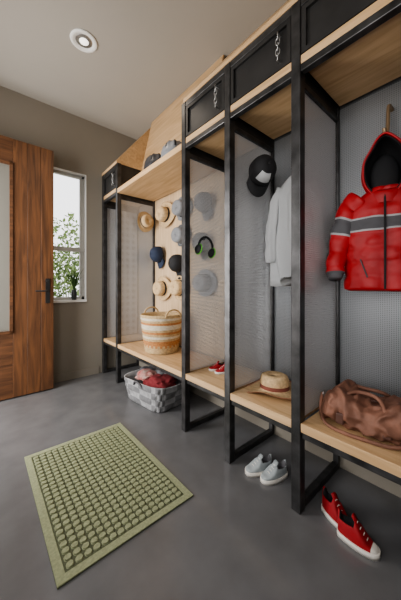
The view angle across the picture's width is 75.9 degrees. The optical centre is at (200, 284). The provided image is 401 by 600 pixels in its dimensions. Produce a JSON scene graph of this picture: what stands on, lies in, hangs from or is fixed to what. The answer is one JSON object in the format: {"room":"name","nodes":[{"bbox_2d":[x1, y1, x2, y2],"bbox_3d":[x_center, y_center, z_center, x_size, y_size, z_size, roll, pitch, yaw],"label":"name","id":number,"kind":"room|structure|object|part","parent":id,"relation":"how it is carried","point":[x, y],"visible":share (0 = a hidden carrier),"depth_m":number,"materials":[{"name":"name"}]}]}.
{"room":"mudroom","nodes":[
{"label":"mudroom","id":0,"kind":"room"},
{"bbox_2d":[0,86,136,374],"bbox_3d":[-1.769,-0.451,2.884,2.560,3.102,0.150,0,0,-41],"label":"wall","id":1,"kind":"structure","parent":0,"point":[79,145],"depth_m":3.07,"materials":[{"name":"paint"}]},
{"bbox_2d":[54,169,84,299],"bbox_3d":[-1.595,-0.575,3.037,0.424,1.512,0.065,0,0,-41],"label":"sash","id":2,"kind":"object","parent":1,"relation":"attached to","point":[81,250],"visible":0.49,"depth_m":3.14,"materials":[{"name":"grey"}]},
{"bbox_2d":[54,167,85,298],"bbox_3d":[-1.564,-0.575,3.001,0.424,1.512,0.060,0,0,-41],"label":"reveal","id":3,"kind":"object","parent":1,"relation":"attached to","point":[55,168],"visible":0.5,"depth_m":3.12,"materials":[{"name":"white paint"}]},
{"bbox_2d":[54,299,86,302],"bbox_3d":[-1.559,0.189,2.995,0.424,0.026,0.075,0,0,-41],"label":"sill","id":4,"kind":"structure","parent":1,"relation":"attached to","point":[78,300],"depth_m":2.98,"materials":[{"name":"white"}]},
{"bbox_2d":[64,266,84,299],"bbox_3d":[-1.497,-0.027,3.042,0.268,0.406,0.078,0,0,-41],"label":"vase","id":5,"kind":"object","parent":4,"relation":"on","point":[73,279],"visible":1,"depth_m":3.04,"materials":[{"name":"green plant"}]},
{"bbox_2d":[54,366,98,382],"bbox_3d":[-1.922,1.058,2.647,1.720,0.085,0.012,0,0,-41],"label":"baseboard","id":6,"kind":"structure","parent":1,"relation":"attached to","point":[94,370],"depth_m":3.03,"materials":[{"name":"paint"}]},
{"bbox_2d":[0,0,287,139],"bbox_3d":[-0.042,-2.062,0.864,2.560,0.120,5.467,0,0,-41],"label":"ceiling","id":7,"kind":"structure","parent":0,"point":[148,53],"depth_m":2.18,"materials":[{"name":"paint"}]},
{"bbox_2d":[70,28,97,52],"bbox_3d":[-0.955,-1.996,2.107,0.208,0.013,0.208,0,0,-41],"label":"recessed light","id":8,"kind":"object","parent":7,"relation":"in","point":[81,39],"visible":1,"depth_m":2.10,"materials":[{"name":"white"}]},
{"bbox_3d":[-0.955,-1.991,2.107,0.070,0.004,0.070,0,0,-41],"label":"bulb","id":9,"kind":"part","parent":8,"relation":"part of","materials":[{"name":"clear glass"}]},
{"bbox_2d":[0,365,400,599],"bbox_3d":[-0.042,1.160,0.864,2.560,0.120,5.467,0,0,-41],"label":"floor","id":10,"kind":"structure","parent":0,"point":[238,537],"depth_m":1.18,"materials":[{"name":"concrete"}]},
{"bbox_2d":[24,423,192,588],"bbox_3d":[-0.578,1.094,1.483,0.632,0.012,0.926,0,0,-41],"label":"door mat","id":11,"kind":"object","parent":10,"relation":"on","point":[94,492],"visible":1,"depth_m":1.34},
{"bbox_2d":[124,366,181,412],"bbox_3d":[-0.431,0.953,2.474,0.616,0.291,0.445,0,0,43],"label":"laundry basket","id":12,"kind":"object","parent":10,"relation":"on","point":[157,391],"visible":0.87,"depth_m":2.30,"materials":[{"name":"wicker"}]},
{"bbox_2d":[143,374,176,387],"bbox_3d":[-0.371,0.873,2.373,0.311,0.090,0.293,0,0,12],"label":"folded towel","id":13,"kind":"object","parent":12,"relation":"in","point":[149,380],"depth_m":2.30,"materials":[{"name":"red fabric"}]},
{"bbox_2d":[102,0,400,514],"bbox_3d":[0.092,-0.451,2.044,0.521,3.101,3.545,0,0,-41],"label":"lockers","id":14,"kind":"object","parent":10,"relation":"on","point":[312,89],"visible":0.88,"depth_m":1.56,"materials":[{"name":"metal"}]},
{"bbox_2d":[137,211,153,231],"bbox_3d":[-0.641,-0.760,3.058,0.220,0.246,0.107,0,0,-41],"label":"straw hat","id":15,"kind":"object","parent":14,"relation":"hanging from","point":[145,221],"visible":1,"depth_m":3.03,"materials":[{"name":"beige wicker"}]},
{"bbox_2d":[144,153,160,168],"bbox_3d":[-0.421,-1.157,2.443,0.266,0.156,0.213,0,0,42],"label":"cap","id":16,"kind":"object","parent":14,"relation":"on","point":[150,159],"visible":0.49,"depth_m":2.35,"materials":[{"name":"grey fabric"}]},
{"bbox_2d":[150,246,164,268],"bbox_3d":[-0.522,-0.323,3.001,0.153,0.265,0.170,0,0,-41],"label":"hat","id":17,"kind":"object","parent":14,"relation":"hanging from","point":[156,253],"visible":1,"depth_m":2.96,"materials":[{"name":"blue fabric"}]},
{"bbox_2d":[140,306,181,354],"bbox_3d":[-0.390,0.445,2.587,0.426,0.434,0.428,0,0,-41],"label":"woven basket","id":18,"kind":"object","parent":14,"relation":"on","point":[161,330],"visible":0.99,"depth_m":2.43,"materials":[{"name":"beige wicker"}]},
{"bbox_3d":[-0.524,0.267,2.743,0.187,0.078,0.018,0,0,-41],"label":"handle","id":19,"kind":"part","parent":18,"relation":"part of","materials":[{"name":"beige wicker"}]},
{"bbox_3d":[-0.257,0.267,2.432,0.187,0.078,0.018,0,0,-41],"label":"handle","id":20,"kind":"part","parent":18,"relation":"part of","materials":[{"name":"beige wicker"}]},
{"bbox_2d":[153,276,170,299],"bbox_3d":[-0.464,0.040,2.971,0.121,0.280,0.314,0,0,-41],"label":"straw hat","id":21,"kind":"object","parent":14,"relation":"hanging from","point":[161,287],"visible":0.98,"depth_m":2.92,"materials":[{"name":"beige wicker"}]},
{"bbox_2d":[155,202,174,226],"bbox_3d":[-0.425,-0.805,2.926,0.121,0.290,0.325,0,0,-41],"label":"straw hat","id":22,"kind":"object","parent":14,"relation":"hanging from","point":[164,214],"visible":0.97,"depth_m":2.88,"materials":[{"name":"beige wicker"}]},
{"bbox_2d":[161,139,181,156],"bbox_3d":[-0.232,-1.157,2.223,0.213,0.156,0.266,0,0,-31],"label":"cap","id":23,"kind":"object","parent":14,"relation":"on","point":[170,145],"visible":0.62,"depth_m":2.12,"materials":[{"name":"grey fabric"}]},
{"bbox_2d":[168,254,181,278],"bbox_3d":[-0.269,-0.193,2.705,0.153,0.265,0.170,0,0,-41],"label":"hat","id":24,"kind":"object","parent":14,"relation":"hanging from","point":[175,261],"visible":0.94,"depth_m":2.66,"materials":[{"name":"black fabric"}]},
{"bbox_2d":[169,276,181,299],"bbox_3d":[-0.243,0.030,2.713,0.121,0.260,0.291,0,0,-41],"label":"straw hat","id":25,"kind":"object","parent":14,"relation":"hanging from","point":[175,286],"visible":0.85,"depth_m":2.67,"materials":[{"name":"beige wicker"}]},
{"bbox_2d":[171,224,191,245],"bbox_3d":[-0.218,-0.520,2.683,0.120,0.230,0.258,0,0,-41],"label":"sun hat","id":26,"kind":"object","parent":14,"relation":"hanging from","point":[176,234],"visible":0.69,"depth_m":2.64,"materials":[{"name":"grey fabric"}]},
{"bbox_2d":[172,197,192,220],"bbox_3d":[-0.211,-0.800,2.675,0.121,0.250,0.280,0,0,-41],"label":"sun hat","id":27,"kind":"object","parent":14,"relation":"hanging from","point":[177,204],"visible":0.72,"depth_m":2.63,"materials":[{"name":"grey fabric"}]},
{"bbox_3d":[0.100,-1.540,2.051,0.500,0.923,3.545,0,0,-41],"label":"sloped panel","id":28,"kind":"part","parent":14,"relation":"part of","materials":[{"name":"brown wood"}]},
{"bbox_2d":[195,236,215,257],"bbox_3d":[0.038,-0.297,2.013,0.178,0.171,0.088,0,0,-41],"label":"headphones","id":29,"kind":"object","parent":14,"relation":"hanging from","point":[198,249],"visible":1,"depth_m":2.01,"materials":[{"name":"black plastic"}]},
{"bbox_2d":[195,244,202,253],"bbox_3d":[-0.015,-0.275,1.968,0.036,0.074,0.074,10,-7,-40],"label":"cup","id":30,"kind":"object","parent":29,"relation":"on","point":[198,249],"depth_m":1.95,"materials":[{"name":"black plastic"}]},
{"bbox_2d":[208,248,214,257],"bbox_3d":[0.091,-0.256,2.058,0.036,0.074,0.074,10,-7,-40],"label":"cup","id":31,"kind":"object","parent":29,"relation":"on","point":[211,253],"depth_m":2.04,"materials":[{"name":"black plastic"}]},
{"bbox_2d":[208,361,223,370],"bbox_3d":[0.128,0.627,2.004,0.134,0.070,0.065,0,0,-11],"label":"sneaker","id":32,"kind":"object","parent":14,"relation":"on","point":[217,365],"visible":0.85,"depth_m":1.98,"materials":[{"name":"red fabric"}]},
{"bbox_2d":[215,364,223,374],"bbox_3d":[0.172,0.627,1.937,0.134,0.070,0.065,0,0,-16],"label":"sneaker","id":33,"kind":"object","parent":14,"relation":"on","point":[220,371],"visible":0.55,"depth_m":1.91,"materials":[{"name":"red fabric"}]},
{"bbox_2d":[246,154,276,196],"bbox_3d":[0.404,-0.705,1.640,0.177,0.262,0.146,0,0,-13],"label":"hat","id":34,"kind":"object","parent":14,"relation":"hanging from","point":[262,169],"visible":1,"depth_m":1.62,"materials":[{"name":"black fabric"}]},
{"bbox_2d":[246,371,290,399],"bbox_3d":[0.462,0.618,1.606,0.370,0.126,0.330,0,0,27],"label":"straw hat","id":35,"kind":"object","parent":14,"relation":"on","point":[273,383],"visible":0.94,"depth_m":1.55,"materials":[{"name":"brown wicker"}]},
{"bbox_2d":[265,176,324,285],"bbox_3d":[0.616,-0.370,1.680,0.385,0.760,0.117,0,0,31],"label":"shirt","id":36,"kind":"object","parent":14,"relation":"hanging from","point":[278,226],"visible":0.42,"depth_m":1.69,"materials":[{"name":"grey fabric"}]},
{"bbox_2d":[319,379,400,449],"bbox_3d":[0.780,0.567,1.192,0.426,0.189,0.304,0,0,43],"label":"duffel bag","id":37,"kind":"object","parent":14,"relation":"on","point":[351,405],"visible":1,"depth_m":1.13,"materials":[{"name":"brown leather"}]},
{"bbox_3d":[0.733,0.542,1.146,0.191,0.106,0.099,0,0,43],"label":"handle","id":38,"kind":"part","parent":37,"relation":"part of","materials":[{"name":"brown leather"}]},
{"bbox_3d":[0.834,0.542,1.253,0.191,0.106,0.099,0,0,43],"label":"handle","id":39,"kind":"part","parent":37,"relation":"part of","materials":[{"name":"brown leather"}]},
{"bbox_2d":[326,132,400,291],"bbox_3d":[0.917,-0.349,1.280,0.530,0.764,0.180,0,0,34],"label":"puffer jacket","id":40,"kind":"object","parent":14,"relation":"hanging from","point":[365,234],"visible":1,"depth_m":1.27,"materials":[{"name":"fabric"}]},
{"bbox_2d":[361,132,400,193],"bbox_3d":[0.918,-0.583,1.274,0.180,0.296,0.195,0,0,-41],"label":"hood","id":41,"kind":"object","parent":40,"relation":"attached to","point":[381,167],"depth_m":1.27,"materials":[{"name":"black fabric"}]},
{"bbox_2d":[245,453,271,477],"bbox_3d":[0.345,1.052,1.519,0.175,0.096,0.083,0,0,-19],"label":"sneaker","id":42,"kind":"object","parent":10,"relation":"on","point":[260,463],"visible":0.95,"depth_m":1.50,"materials":[{"name":"grey fabric"}]},
{"bbox_2d":[260,459,287,485],"bbox_3d":[0.419,1.052,1.464,0.175,0.096,0.083,0,0,-24],"label":"sneaker","id":43,"kind":"object","parent":10,"relation":"on","point":[276,472],"visible":1,"depth_m":1.44,"materials":[{"name":"grey fabric"}]},
{"bbox_2d":[321,486,346,527],"bbox_3d":[0.636,1.040,1.202,0.074,0.119,0.154,0,0,-23],"label":"sneaker","id":44,"kind":"object","parent":10,"relation":"on","point":[330,504],"visible":0.64,"depth_m":1.20,"materials":[{"name":"red fabric"}]},
{"bbox_2d":[337,508,380,560],"bbox_3d":[0.667,1.040,1.090,0.076,0.120,0.160,0,0,-45],"label":"sneaker","id":45,"kind":"object","parent":10,"relation":"on","point":[350,531],"visible":1,"depth_m":1.07,"materials":[{"name":"red fabric"}]},
{"bbox_3d":[0.874,-0.451,1.647,0.150,3.102,5.167,0,0,-41],"label":"wall","id":46,"kind":"structure","parent":0,"visible":0},
{"bbox_2d":[139,361,400,497],"bbox_3d":[0.813,1.058,1.595,0.012,0.085,5.167,0,0,-41],"label":"baseboard","id":47,"kind":"structure","parent":46,"relation":"attached to","point":[351,467],"depth_m":1.64,"materials":[{"name":"paint"}]},
{"label":"outside","id":48,"kind":"structure","parent":0,"visible":0},
{"bbox_3d":[-5.676,1.325,6.637,18.000,0.150,10.533,0,0,-41],"label":"ground","id":49,"kind":"structure","parent":48,"visible":0},
{"bbox_2d":[54,212,78,296],"bbox_3d":[-2.841,-0.125,5.601,1.547,2.751,1.038,0,0,-41],"label":"shrub","id":50,"kind":"object","parent":49,"relation":"on","point":[58,286],"visible":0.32,"depth_m":5.42,"materials":[{"name":"green plant"}]},
{"bbox_3d":[-0.957,-0.451,0.081,0.150,3.102,5.167,0,0,-41],"label":"wall","id":51,"kind":"structure","parent":0,"visible":0},
{"bbox_2d":[13,139,53,396],"bbox_3d":[-2.002,-0.163,2.345,1.163,2.502,0.045,0,0,-41],"label":"door","id":52,"kind":"structure","parent":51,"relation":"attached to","point":[33,166],"depth_m":2.59,"materials":[{"name":"brown wood"}]},
{"bbox_2d":[0,135,12,400],"bbox_3d":[-2.006,-0.163,2.342,0.475,2.502,0.045,0,0,-41],"label":"rails","id":53,"kind":"object","parent":52,"relation":"attached to","point":[6,143],"visible":0.87,"depth_m":2.45,"materials":[{"name":"brown wood"}]},
{"bbox_2d":[0,159,12,334],"bbox_3d":[-2.006,-0.357,2.342,0.475,1.650,0.069,0,0,-41],"label":"frame","id":54,"kind":"object","parent":53,"relation":"attached to","point":[9,163],"visible":1,"depth_m":2.46,"materials":[{"name":"brown wood"}]},
{"bbox_2d":[0,163,8,331],"bbox_3d":[-2.006,-0.357,2.342,0.435,1.610,0.008,0,0,-41],"label":"glass","id":55,"kind":"object","parent":54,"relation":"in","point":[4,168],"depth_m":2.45,"materials":[{"name":"white glass"}]},
{"bbox_2d":[46,279,49,302],"bbox_3d":[-1.578,0.060,2.695,0.026,0.253,0.087,0,0,23],"label":"plate","id":56,"kind":"object","parent":52,"relation":"attached to","point":[47,283],"visible":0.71,"depth_m":2.67,"materials":[{"name":"black metal"}]}
]}

